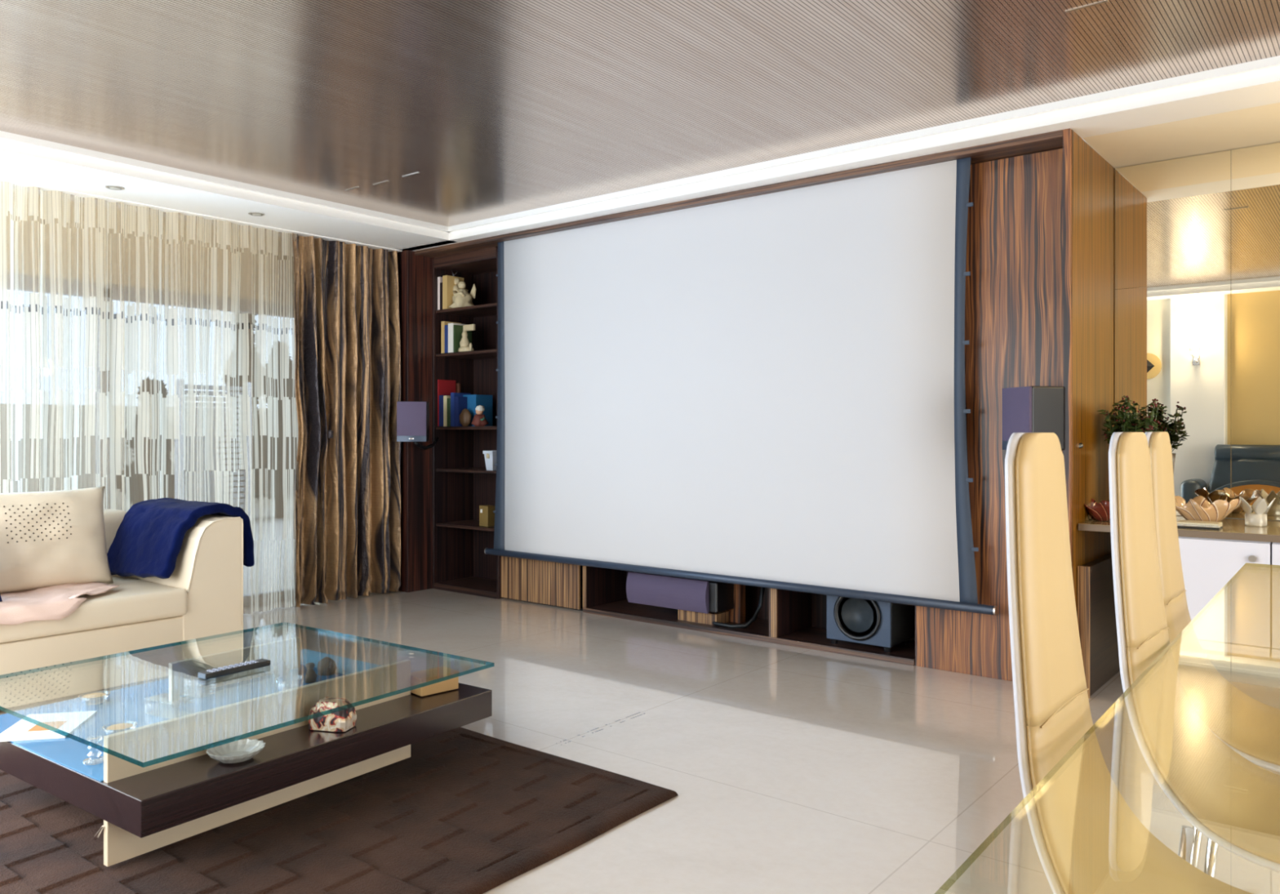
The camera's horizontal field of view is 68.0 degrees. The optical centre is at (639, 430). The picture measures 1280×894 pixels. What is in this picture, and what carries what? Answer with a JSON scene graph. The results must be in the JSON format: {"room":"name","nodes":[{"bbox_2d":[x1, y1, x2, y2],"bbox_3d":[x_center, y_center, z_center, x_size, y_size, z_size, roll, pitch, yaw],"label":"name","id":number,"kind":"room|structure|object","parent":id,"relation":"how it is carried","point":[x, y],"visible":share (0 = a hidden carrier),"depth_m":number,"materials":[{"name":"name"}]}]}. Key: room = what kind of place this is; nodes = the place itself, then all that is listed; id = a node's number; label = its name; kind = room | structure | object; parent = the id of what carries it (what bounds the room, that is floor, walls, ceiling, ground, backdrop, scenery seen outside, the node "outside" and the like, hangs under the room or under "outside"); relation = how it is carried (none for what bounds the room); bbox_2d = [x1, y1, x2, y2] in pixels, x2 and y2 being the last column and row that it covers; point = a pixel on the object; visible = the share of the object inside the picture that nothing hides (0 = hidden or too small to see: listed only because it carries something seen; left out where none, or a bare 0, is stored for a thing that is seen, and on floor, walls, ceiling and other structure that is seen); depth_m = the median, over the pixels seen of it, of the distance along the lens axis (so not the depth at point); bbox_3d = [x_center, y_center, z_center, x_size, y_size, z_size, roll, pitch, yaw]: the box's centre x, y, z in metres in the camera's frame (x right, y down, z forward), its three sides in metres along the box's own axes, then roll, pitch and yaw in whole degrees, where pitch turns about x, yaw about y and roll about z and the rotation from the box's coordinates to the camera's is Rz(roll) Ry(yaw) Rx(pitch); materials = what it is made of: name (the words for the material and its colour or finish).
{"room":"living room","nodes":[
{"label":"living room","id":0,"kind":"room"},
{"bbox_2d":[0,0,1279,226],"bbox_3d":[0.307,-1.405,2.381,8.100,0.050,4.700,0,0,39],"label":"ceiling","id":1,"kind":"structure","parent":0,"point":[500,108],"depth_m":3.67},
{"bbox_2d":[0,130,457,250],"bbox_3d":[-3.120,-1.377,5.001,1.075,0.165,4.700,0,0,39],"label":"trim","id":2,"kind":"structure","parent":1,"relation":"attached to","point":[23,158],"depth_m":5.26,"materials":[{"name":"white paint"}]},
{"bbox_2d":[105,185,124,190],"bbox_3d":[-2.796,-1.292,5.049,0.090,0.012,0.090,0,0,39],"label":"recessed light","id":3,"kind":"object","parent":2,"relation":"attached to","point":[111,187],"visible":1,"depth_m":5.04,"materials":[{"name":"silver metal"}]},
{"bbox_2d":[0,177,402,252],"bbox_3d":[-3.198,-1.292,5.044,0.100,0.007,4.630,0,0,39],"label":"track","id":4,"kind":"object","parent":2,"relation":"attached to","point":[42,188],"visible":0.67,"depth_m":5.61,"materials":[{"name":"white metal"}]},
{"bbox_2d":[0,181,299,613],"bbox_3d":[-2.898,-0.070,5.438,0.118,2.443,2.030,0,0,38],"label":"sheer curtain","id":5,"kind":"object","parent":4,"relation":"hanging from","point":[146,353],"visible":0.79,"depth_m":5.51,"materials":[{"name":"white fabric"}]},
{"bbox_2d":[292,234,400,607],"bbox_3d":[-1.996,-0.070,6.513,0.242,2.443,0.884,0,0,39],"label":"curtain","id":6,"kind":"object","parent":4,"relation":"hanging from","point":[347,320],"depth_m":6.52,"materials":[{"name":"brown fabric"}]},
{"bbox_2d":[248,212,264,216],"bbox_3d":[-2.292,-1.292,5.663,0.090,0.012,0.090,0,0,39],"label":"recessed light","id":7,"kind":"object","parent":2,"relation":"attached to","point":[256,214],"visible":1,"depth_m":5.65,"materials":[{"name":"silver metal"}]},
{"bbox_2d":[373,180,388,185],"bbox_3d":[-1.444,-1.380,5.280,0.134,0.006,0.010,0,0,39],"label":"air slot","id":8,"kind":"object","parent":1,"relation":"attached to","point":[386,180],"visible":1,"depth_m":5.28,"materials":[{"name":"silver metal"}]},
{"bbox_2d":[402,172,419,177],"bbox_3d":[-1.236,-1.380,5.111,0.136,0.006,0.010,0,0,39],"label":"air slot","id":9,"kind":"object","parent":1,"relation":"attached to","point":[416,172],"visible":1,"depth_m":5.11,"materials":[{"name":"silver metal"}]},
{"bbox_2d":[401,55,1279,251],"bbox_3d":[1.588,-1.377,4.299,9.300,0.165,0.305,0,0,39],"label":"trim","id":10,"kind":"structure","parent":1,"relation":"attached to","point":[1255,83],"depth_m":4.24,"materials":[{"name":"white paint"}]},
{"bbox_2d":[1065,0,1108,13],"bbox_3d":[1.452,-1.380,3.082,0.129,0.006,0.010,0,0,39],"label":"air slot","id":11,"kind":"object","parent":1,"relation":"attached to","point":[1105,1],"visible":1,"depth_m":3.08,"materials":[{"name":"silver metal"}]},
{"bbox_2d":[0,588,1279,893],"bbox_3d":[-0.295,1.220,2.031,9.600,0.120,8.000,0,0,39],"label":"floor","id":12,"kind":"structure","parent":0,"point":[791,769],"depth_m":3.53,"materials":[{"name":"tile"}]},
{"bbox_2d":[0,508,243,708],"bbox_3d":[-3.140,0.777,3.943,0.968,0.725,2.624,0,0,39],"label":"sofa","id":13,"kind":"object","parent":12,"relation":"on","point":[202,597],"visible":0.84,"depth_m":4.32,"materials":[{"name":"leather"}]},
{"bbox_2d":[0,582,119,624],"bbox_3d":[-3.013,0.762,3.759,0.647,0.108,1.760,0,0,39],"label":"linen cloth","id":14,"kind":"object","parent":13,"relation":"on","point":[56,602],"visible":0.88,"depth_m":4.05,"materials":[{"name":"beige fabric"}]},
{"bbox_2d":[0,485,113,593],"bbox_3d":[-2.815,0.508,4.385,0.213,0.470,0.684,0,0,36],"label":"cushion","id":15,"kind":"object","parent":14,"relation":"on","point":[49,538],"visible":1,"depth_m":4.39,"materials":[{"name":"leather"}]},
{"bbox_2d":[0,576,187,643],"bbox_3d":[-3.109,0.805,3.742,0.668,0.126,2.350,0,0,39],"label":"seat cushion","id":16,"kind":"object","parent":13,"relation":"on","point":[138,602],"depth_m":4.23,"materials":[{"name":"leather"}]},
{"bbox_2d":[106,497,254,578],"bbox_3d":[-2.361,0.568,4.824,0.670,0.425,0.492,0,0,39],"label":"throw blanket","id":17,"kind":"object","parent":13,"relation":"on","point":[148,541],"visible":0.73,"depth_m":4.68,"materials":[{"name":"blue fabric"}]},
{"bbox_2d":[0,726,678,893],"bbox_3d":[-1.401,1.147,2.840,2.164,0.024,2.186,0,0,39],"label":"rug","id":18,"kind":"object","parent":12,"relation":"on","point":[468,811],"visible":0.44,"depth_m":2.70,"materials":[{"name":"brown carpet"}]},
{"bbox_2d":[0,622,493,866],"bbox_3d":[-1.292,0.961,3.114,1.191,0.350,1.283,0,0,35],"label":"coffee table","id":19,"kind":"object","parent":18,"relation":"on","point":[156,785],"visible":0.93,"depth_m":2.80,"materials":[{"name":"clear glass"}]},
{"bbox_2d":[0,710,97,741],"bbox_3d":[-1.833,0.911,2.928,0.200,0.007,0.260,0,0,-11],"label":"magazine","id":20,"kind":"object","parent":19,"relation":"on","point":[68,722],"visible":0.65,"depth_m":2.91,"materials":[{"name":"white paper"}]},
{"bbox_2d":[26,720,67,731],"bbox_3d":[-1.821,0.908,2.915,0.080,0.001,0.090,0,0,-11],"label":"picture","id":21,"kind":"object","parent":20,"relation":"on","point":[60,725],"depth_m":2.91,"materials":[{"name":"orange"}]},
{"bbox_2d":[83,735,103,764],"bbox_3d":[-1.506,0.880,2.617,0.056,0.068,0.055,0,0,39],"label":"candlestick","id":22,"kind":"object","parent":19,"relation":"on","point":[92,762],"visible":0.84,"depth_m":2.62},
{"bbox_2d":[78,690,110,705],"bbox_3d":[-1.834,0.900,3.186,0.094,0.028,0.094,0,0,39],"label":"dish","id":23,"kind":"object","parent":19,"relation":"on","point":[97,698],"visible":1,"depth_m":3.17,"materials":[{"name":"clear glass"}]},
{"bbox_2d":[102,720,137,734],"bbox_3d":[-1.564,0.900,2.851,0.094,0.028,0.094,0,0,39],"label":"dish","id":24,"kind":"object","parent":19,"relation":"on","point":[118,727],"visible":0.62,"depth_m":2.84,"materials":[{"name":"clear glass"}]},
{"bbox_2d":[145,693,195,719],"bbox_3d":[-1.518,0.889,3.060,0.154,0.050,0.074,0,0,29],"label":"box","id":25,"kind":"object","parent":19,"relation":"on","point":[168,700],"visible":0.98,"depth_m":3.06,"materials":[{"name":"white"}]},
{"bbox_2d":[183,674,216,697],"bbox_3d":[-1.524,0.883,3.283,0.073,0.062,0.073,0,0,16],"label":"cube","id":26,"kind":"object","parent":19,"relation":"on","point":[196,686],"visible":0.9,"depth_m":3.26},
{"bbox_2d":[197,657,271,679],"bbox_3d":[-1.320,0.775,3.092,0.048,0.020,0.230,0,0,35],"label":"remote control","id":27,"kind":"object","parent":19,"relation":"on","point":[251,664],"visible":1,"depth_m":3.07,"materials":[{"name":"black plastic"}]},
{"bbox_2d":[205,737,265,763],"bbox_3d":[-1.126,0.898,2.642,0.153,0.032,0.155,0,0,22],"label":"bowl","id":28,"kind":"object","parent":19,"relation":"on","point":[242,749],"visible":0.92,"depth_m":2.67,"materials":[{"name":"white ceramic"}]},
{"bbox_2d":[0,682,492,837],"bbox_3d":[-1.321,0.964,3.165,1.083,0.093,1.233,0,0,35],"label":"shelf","id":29,"kind":"object","parent":19,"relation":"attached to","point":[142,802],"depth_m":2.75,"materials":[{"name":"brown wood"}]},
{"bbox_2d":[273,659,288,678],"bbox_3d":[-1.329,0.882,3.517,0.053,0.064,0.048,0,0,39],"label":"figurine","id":30,"kind":"object","parent":19,"relation":"on","point":[281,669],"visible":0.98,"depth_m":3.50,"materials":[{"name":"white ceramic"}]},
{"bbox_2d":[275,674,303,692],"bbox_3d":[-1.236,0.893,3.344,0.096,0.042,0.096,0,0,39],"label":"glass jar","id":31,"kind":"object","parent":19,"relation":"on","point":[277,683],"visible":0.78,"depth_m":3.33,"materials":[{"name":"clear glass"}]},
{"bbox_2d":[304,662,317,683],"bbox_3d":[-1.198,0.880,3.449,0.043,0.068,0.043,0,0,39],"label":"figurine","id":32,"kind":"object","parent":19,"relation":"on","point":[310,676],"visible":1,"depth_m":3.44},
{"bbox_2d":[316,656,337,675],"bbox_3d":[-1.179,0.882,3.563,0.065,0.064,0.072,0,0,39],"label":"figurine","id":33,"kind":"object","parent":19,"relation":"on","point":[326,665],"visible":1,"depth_m":3.54,"materials":[{"name":"grey"}]},
{"bbox_2d":[308,696,356,732],"bbox_3d":[-0.948,0.872,2.928,0.129,0.084,0.088,0,0,14],"label":"decorative ornament","id":34,"kind":"object","parent":19,"relation":"on","point":[344,720],"visible":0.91,"depth_m":2.89,"materials":[{"name":"multicoloured ceramic"}]},
{"bbox_2d":[410,666,459,696],"bbox_3d":[-0.731,0.883,3.344,0.154,0.062,0.104,0,0,-43],"label":"wooden box","id":35,"kind":"object","parent":19,"relation":"on","point":[426,675],"visible":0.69,"depth_m":3.31,"materials":[{"name":"brown wood"}]},
{"bbox_2d":[431,246,504,599],"bbox_3d":[-1.126,-0.055,6.901,0.710,2.430,0.400,0,0,39],"label":"bookcase","id":36,"kind":"object","parent":12,"relation":"on","point":[461,481],"visible":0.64,"depth_m":7.09,"materials":[{"name":"brown wood"}]},
{"bbox_2d":[396,401,439,449],"bbox_3d":[-1.569,-0.031,6.683,0.214,0.337,0.471,0,0,0],"label":"loudspeaker","id":37,"kind":"object","parent":36,"relation":"attached to","point":[412,417],"visible":1,"depth_m":6.46,"materials":[{"name":"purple fabric"}]},
{"bbox_2d":[396,401,426,435],"bbox_3d":[-1.558,-0.081,6.467,0.196,0.232,0.027,0,0,-6],"label":"grille","id":38,"kind":"object","parent":37,"relation":"attached to","point":[411,415],"depth_m":6.46,"materials":[{"name":"purple fabric"}]},
{"bbox_2d":[437,276,442,310],"bbox_3d":[-1.436,-1.008,7.041,0.038,0.245,0.160,0,0,39],"label":"book","id":39,"kind":"object","parent":36,"relation":"on","point":[439,278],"visible":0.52,"depth_m":6.97,"materials":[{"name":"beige paper"}]},
{"bbox_2d":[440,282,442,309],"bbox_3d":[-1.409,-0.985,7.019,0.026,0.200,0.160,0,0,39],"label":"book","id":40,"kind":"object","parent":36,"relation":"on","point":[441,283],"visible":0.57,"depth_m":6.96,"materials":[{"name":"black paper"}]},
{"bbox_2d":[439,395,450,426],"bbox_3d":[-1.409,-0.145,7.019,0.044,0.230,0.160,0,0,39],"label":"book","id":41,"kind":"object","parent":36,"relation":"on","point":[441,397],"visible":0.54,"depth_m":6.96,"materials":[{"name":"blue paper"}]},
{"bbox_2d":[437,379,455,426],"bbox_3d":[-1.441,-0.203,7.045,0.026,0.345,0.160,0,0,39],"label":"book","id":42,"kind":"object","parent":36,"relation":"on","point":[445,387],"visible":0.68,"depth_m":7.02,"materials":[{"name":"red paper"}]},
{"bbox_2d":[444,324,448,352],"bbox_3d":[-1.365,-0.667,6.984,0.035,0.205,0.160,0,0,39],"label":"book","id":43,"kind":"object","parent":36,"relation":"on","point":[446,326],"visible":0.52,"depth_m":6.92,"materials":[{"name":"blue paper"}]},
{"bbox_2d":[443,395,450,426],"bbox_3d":[-1.375,-0.142,6.991,0.037,0.225,0.160,0,0,39],"label":"book","id":44,"kind":"object","parent":36,"relation":"on","point":[445,397],"visible":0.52,"depth_m":6.93,"materials":[{"name":"beige paper"}]},
{"bbox_2d":[447,398,450,426],"bbox_3d":[-1.343,-0.133,6.966,0.037,0.205,0.160,0,0,39],"label":"book","id":45,"kind":"object","parent":36,"relation":"on","point":[448,399],"visible":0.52,"depth_m":6.90,"materials":[{"name":"green paper"}]},
{"bbox_2d":[440,320,461,353],"bbox_3d":[-1.395,-0.682,7.008,0.035,0.235,0.160,0,0,39],"label":"book","id":46,"kind":"object","parent":36,"relation":"on","point":[442,323],"visible":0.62,"depth_m":6.94,"materials":[{"name":"brown paper"}]},
{"bbox_2d":[442,275,463,309],"bbox_3d":[-1.377,-1.009,6.994,0.050,0.248,0.160,0,0,39],"label":"book","id":47,"kind":"object","parent":36,"relation":"on","point":[448,284],"visible":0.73,"depth_m":6.93,"materials":[{"name":"brown paper"}]},
{"bbox_2d":[448,323,466,352],"bbox_3d":[-1.327,-0.672,6.953,0.057,0.215,0.160,0,0,39],"label":"book","id":48,"kind":"object","parent":36,"relation":"on","point":[450,325],"visible":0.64,"depth_m":6.89,"materials":[{"name":"white paper"}]},
{"bbox_2d":[456,382,460,392],"bbox_3d":[-1.435,-0.193,7.174,0.212,0.325,0.020,0,0,39],"label":"book","id":49,"kind":"object","parent":36,"relation":"on","point":[458,384],"visible":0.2,"depth_m":7.11,"materials":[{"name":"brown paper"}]},
{"bbox_2d":[453,396,467,426],"bbox_3d":[-1.278,-0.138,6.914,0.045,0.215,0.160,0,0,39],"label":"book","id":50,"kind":"object","parent":36,"relation":"on","point":[460,403],"visible":0.57,"depth_m":6.86,"materials":[{"name":"blue paper"}]},
{"bbox_2d":[450,392,471,426],"bbox_3d":[-1.312,-0.152,6.941,0.037,0.245,0.160,0,0,39],"label":"book","id":51,"kind":"object","parent":36,"relation":"on","point":[452,394],"visible":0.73,"depth_m":6.88,"materials":[{"name":"blue paper"}]},
{"bbox_2d":[448,270,475,307],"bbox_3d":[-1.316,-1.036,6.947,0.243,0.301,0.171,0,0,39],"label":"statuette","id":52,"kind":"object","parent":36,"relation":"on","point":[461,297],"visible":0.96,"depth_m":6.91,"materials":[{"name":"beige ceramic"}]},
{"bbox_2d":[453,324,471,352],"bbox_3d":[-1.296,-0.665,6.928,0.017,0.200,0.160,0,0,39],"label":"book","id":53,"kind":"object","parent":36,"relation":"on","point":[457,329],"visible":0.62,"depth_m":6.88,"materials":[{"name":"green paper"}]},
{"bbox_2d":[459,408,471,426],"bbox_3d":[-1.259,-0.095,6.832,0.102,0.130,0.060,0,0,39],"label":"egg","id":54,"kind":"object","parent":36,"relation":"on","point":[465,415],"visible":0.94,"depth_m":6.81,"materials":[{"name":"brown wood"}]},
{"bbox_2d":[457,324,475,351],"bbox_3d":[-1.265,-0.667,6.865,0.170,0.205,0.090,0,0,39],"label":"ornament","id":55,"kind":"object","parent":36,"relation":"on","point":[464,344],"visible":0.86,"depth_m":6.84,"materials":[{"name":"ceramic"}]},
{"bbox_2d":[462,394,492,426],"bbox_3d":[-1.209,-0.145,6.968,0.192,0.230,0.160,0,0,39],"label":"book","id":56,"kind":"object","parent":36,"relation":"on","point":[473,400],"visible":0.48,"depth_m":6.90,"materials":[{"name":"blue paper"}]},
{"bbox_2d":[471,404,488,426],"bbox_3d":[-1.135,-0.106,6.751,0.132,0.152,0.103,0,0,39],"label":"figurine","id":57,"kind":"object","parent":36,"relation":"on","point":[479,420],"visible":0.98,"depth_m":6.73,"materials":[{"name":"ceramic"}]},
{"bbox_2d":[479,504,494,526],"bbox_3d":[-1.092,0.608,6.770,0.090,0.145,0.072,0,0,39],"label":"box","id":58,"kind":"object","parent":36,"relation":"on","point":[486,516],"visible":0.9,"depth_m":6.74,"materials":[{"name":"brown"}]},
{"bbox_2d":[482,450,496,470],"bbox_3d":[-1.044,0.211,6.702,0.100,0.139,0.108,0,0,39],"label":"square pot","id":59,"kind":"object","parent":36,"relation":"on","point":[490,456],"visible":0.76,"depth_m":6.67,"materials":[{"name":"white ceramic"}]},
{"bbox_2d":[501,555,915,665],"bbox_3d":[0.327,0.980,5.770,2.968,0.360,0.426,0,0,39],"label":"media cabinet","id":60,"kind":"object","parent":12,"relation":"on","point":[784,617],"visible":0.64,"depth_m":5.75,"materials":[{"name":"brown wood"}]},
{"bbox_2d":[678,608,729,625],"bbox_3d":[0.385,1.097,5.638,0.276,0.064,0.160,0,0,39],"label":"block","id":61,"kind":"object","parent":60,"relation":"on","point":[688,615],"visible":0.79,"depth_m":5.57,"materials":[{"name":"brown wood"}]},
{"bbox_2d":[626,571,733,613],"bbox_3d":[0.240,0.970,5.707,0.646,0.199,0.234,0,0,39],"label":"speaker","id":62,"kind":"object","parent":61,"relation":"on","point":[701,596],"visible":0.84,"depth_m":5.58},
{"bbox_2d":[727,583,745,622],"bbox_3d":[0.550,0.985,5.622,0.141,0.289,0.060,0,0,39],"label":"wood post","id":63,"kind":"object","parent":60,"relation":"in","point":[737,615],"visible":0.31,"depth_m":5.57,"materials":[{"name":"brown wood"}]},
{"bbox_2d":[711,586,764,628],"bbox_3d":[0.545,0.978,5.469,0.350,0.308,0.156,0,0,13],"label":"cable","id":64,"kind":"object","parent":60,"relation":"on","point":[753,618],"visible":0.79,"depth_m":5.41,"materials":[{"name":"black plastic"}]},
{"bbox_2d":[826,595,913,652],"bbox_3d":[1.217,0.976,5.025,0.359,0.307,0.317,0,0,39],"label":"subwoofer","id":65,"kind":"object","parent":60,"relation":"on","point":[886,624],"visible":0.73,"depth_m":4.90,"materials":[{"name":"black plastic"}]},
{"bbox_2d":[397,128,1115,617],"bbox_3d":[0.222,-0.068,5.840,4.760,2.455,0.870,0,0,39],"label":"surround","id":66,"kind":"object","parent":12,"relation":"on","point":[1088,179],"visible":0.53,"depth_m":4.50,"materials":[{"name":"brown wood"}]},
{"bbox_2d":[484,157,997,615],"bbox_3d":[0.289,-0.228,5.401,3.429,2.144,0.044,0,0,39],"label":"projection screen","id":67,"kind":"object","parent":66,"relation":"hanging from","point":[765,390],"visible":0.99,"depth_m":5.13,"materials":[{"name":"white fabric"}]},
{"bbox_2d":[915,148,1062,680],"bbox_3d":[1.657,-0.052,4.459,0.743,2.425,0.030,0,0,39],"label":"panel","id":68,"kind":"object","parent":12,"relation":"on","point":[1014,289],"visible":0.31,"depth_m":4.43,"materials":[{"name":"brown wood"}]},
{"bbox_2d":[1002,386,1083,450],"bbox_3d":[1.780,-0.052,4.162,0.333,0.276,0.200,0,0,-12],"label":"loudspeaker","id":69,"kind":"object","parent":68,"relation":"attached to","point":[1027,409],"visible":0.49,"depth_m":4.06,"materials":[{"name":"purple fabric"}]},
{"bbox_2d":[1002,386,1031,440],"bbox_3d":[1.635,-0.071,4.130,0.027,0.232,0.196,0,0,-12],"label":"grille","id":70,"kind":"object","parent":69,"relation":"attached to","point":[1016,401],"depth_m":4.10,"materials":[{"name":"purple fabric"}]},
{"bbox_2d":[1077,552,1119,697],"bbox_3d":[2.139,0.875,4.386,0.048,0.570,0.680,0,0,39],"label":"base cabinet","id":71,"kind":"object","parent":12,"relation":"on","point":[1096,615],"visible":0.63,"depth_m":4.24,"materials":[{"name":"brown wood"}]},
{"bbox_2d":[934,562,1279,893],"bbox_3d":[1.287,0.790,1.285,1.098,0.740,3.515,0,0,38],"label":"dining table","id":72,"kind":"object","parent":12,"relation":"on","point":[1252,580],"visible":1,"depth_m":1.90,"materials":[{"name":"clear glass"}]},
{"bbox_2d":[1004,432,1253,893],"bbox_3d":[0.755,0.582,1.247,0.480,1.158,0.422,0,0,39],"label":"dining chair","id":73,"kind":"object","parent":12,"relation":"on","point":[1087,839],"visible":0.99,"depth_m":1.32,"materials":[{"name":"beige leather"}]},
{"bbox_2d":[1108,431,1279,877],"bbox_3d":[1.124,0.582,1.698,0.480,1.158,0.422,0,0,41],"label":"dining chair","id":74,"kind":"object","parent":12,"relation":"on","point":[1232,800],"visible":0.99,"depth_m":1.75,"materials":[{"name":"beige leather"}]},
{"bbox_2d":[1144,431,1279,868],"bbox_3d":[1.421,0.582,2.142,0.480,1.158,0.422,0,0,39],"label":"dining chair","id":75,"kind":"object","parent":12,"relation":"on","point":[1251,727],"visible":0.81,"depth_m":2.19,"materials":[{"name":"beige leather"}]},
{"bbox_2d":[1113,167,1279,688],"bbox_3d":[4.073,-0.117,3.418,4.320,2.555,0.170,0,0,39],"label":"wall","id":76,"kind":"structure","parent":0,"point":[1233,667],"depth_m":4.34,"materials":[{"name":"beige paint"}]},
{"bbox_2d":[1115,280,1231,517],"bbox_3d":[2.537,-0.146,4.528,0.491,1.098,0.019,0,0,39],"label":"mirror panel","id":77,"kind":"object","parent":76,"relation":"attached to","point":[1173,342],"visible":0.79,"depth_m":4.48,"materials":[{"name":"beige"}]},
{"bbox_2d":[1115,150,1231,289],"bbox_3d":[2.537,-0.994,4.528,0.491,0.598,0.019,0,0,39],"label":"mirror panel","id":78,"kind":"object","parent":76,"relation":"attached to","point":[1173,216],"visible":1,"depth_m":4.51,"materials":[{"name":"beige mirror"}]},
{"bbox_2d":[1078,515,1279,542],"bbox_3d":[3.741,0.420,3.104,4.145,0.030,0.687,0,0,39],"label":"countertop","id":79,"kind":"structure","parent":76,"relation":"attached to","point":[1233,528],"depth_m":3.87,"materials":[{"name":"beige"}]},
{"bbox_2d":[1084,497,1110,520],"bbox_3d":[2.081,0.355,4.263,0.203,0.098,0.195,0,0,39],"label":"bowl","id":80,"kind":"object","parent":79,"relation":"on","point":[1100,511],"visible":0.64,"depth_m":4.21,"materials":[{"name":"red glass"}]},
{"bbox_2d":[1097,395,1166,444],"bbox_3d":[2.247,0.123,4.346,0.281,0.564,0.302,0,0,39],"label":"potted plant","id":81,"kind":"object","parent":79,"relation":"on","point":[1126,424],"visible":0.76,"depth_m":4.32,"materials":[{"name":"green plant"}]},
{"bbox_2d":[1177,520,1222,529],"bbox_3d":[2.330,0.393,3.952,0.166,0.024,0.117,0,0,39],"label":"tray","id":82,"kind":"object","parent":79,"relation":"on","point":[1181,523],"visible":0.92,"depth_m":3.92,"materials":[{"name":"beige"}]},
{"bbox_2d":[1174,495,1241,521],"bbox_3d":[2.430,0.347,4.093,0.285,0.116,0.280,0,0,39],"label":"bowl","id":83,"kind":"object","parent":79,"relation":"on","point":[1197,508],"visible":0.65,"depth_m":4.03,"materials":[{"name":"beige ceramic"}]},
{"bbox_2d":[1177,536,1272,657],"bbox_3d":[2.491,0.660,4.103,0.454,0.450,0.682,0,0,39],"label":"cabinet","id":84,"kind":"object","parent":79,"relation":"attached to","point":[1240,624],"visible":0.53,"depth_m":3.80,"materials":[{"name":"white paint"}]},
{"bbox_2d":[1239,496,1275,526],"bbox_3d":[2.623,0.344,4.026,0.127,0.121,0.134,0,0,27],"label":"votive","id":85,"kind":"object","parent":79,"relation":"on","point":[1258,518],"visible":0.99,"depth_m":4.00,"materials":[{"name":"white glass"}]},
{"bbox_2d":[1244,512,1266,526],"bbox_3d":[2.617,0.379,4.028,0.080,0.052,0.080,0,0,27],"label":"cup","id":86,"kind":"object","parent":85,"relation":"attached to","point":[1252,519],"depth_m":4.00,"materials":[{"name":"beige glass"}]},
{"bbox_2d":[1271,542,1279,658],"bbox_3d":[2.851,0.660,3.814,0.457,0.450,0.682,0,0,39],"label":"cabinet","id":87,"kind":"object","parent":79,"relation":"attached to","point":[1275,545],"visible":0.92,"depth_m":3.69,"materials":[{"name":"white paint"}]},
{"bbox_2d":[1081,102,1279,168],"bbox_3d":[3.853,-1.345,3.127,4.300,0.100,0.700,0,0,39],"label":"ceiling","id":88,"kind":"structure","parent":76,"relation":"attached to","point":[1257,126],"depth_m":4.19,"materials":[{"name":"beige paint"}]},
{"bbox_2d":[1231,275,1279,519],"bbox_3d":[2.934,-0.146,4.209,0.527,1.098,0.019,0,0,39],"label":"mirror panel","id":89,"kind":"object","parent":76,"relation":"attached to","point":[1255,301],"visible":1,"depth_m":4.31,"materials":[{"name":"beige"}]},
{"bbox_2d":[1231,142,1279,279],"bbox_3d":[2.934,-0.994,4.209,0.527,0.598,0.019,0,0,39],"label":"mirror panel","id":90,"kind":"object","parent":76,"relation":"attached to","point":[1255,170],"visible":1,"depth_m":4.31,"materials":[{"name":"beige"}]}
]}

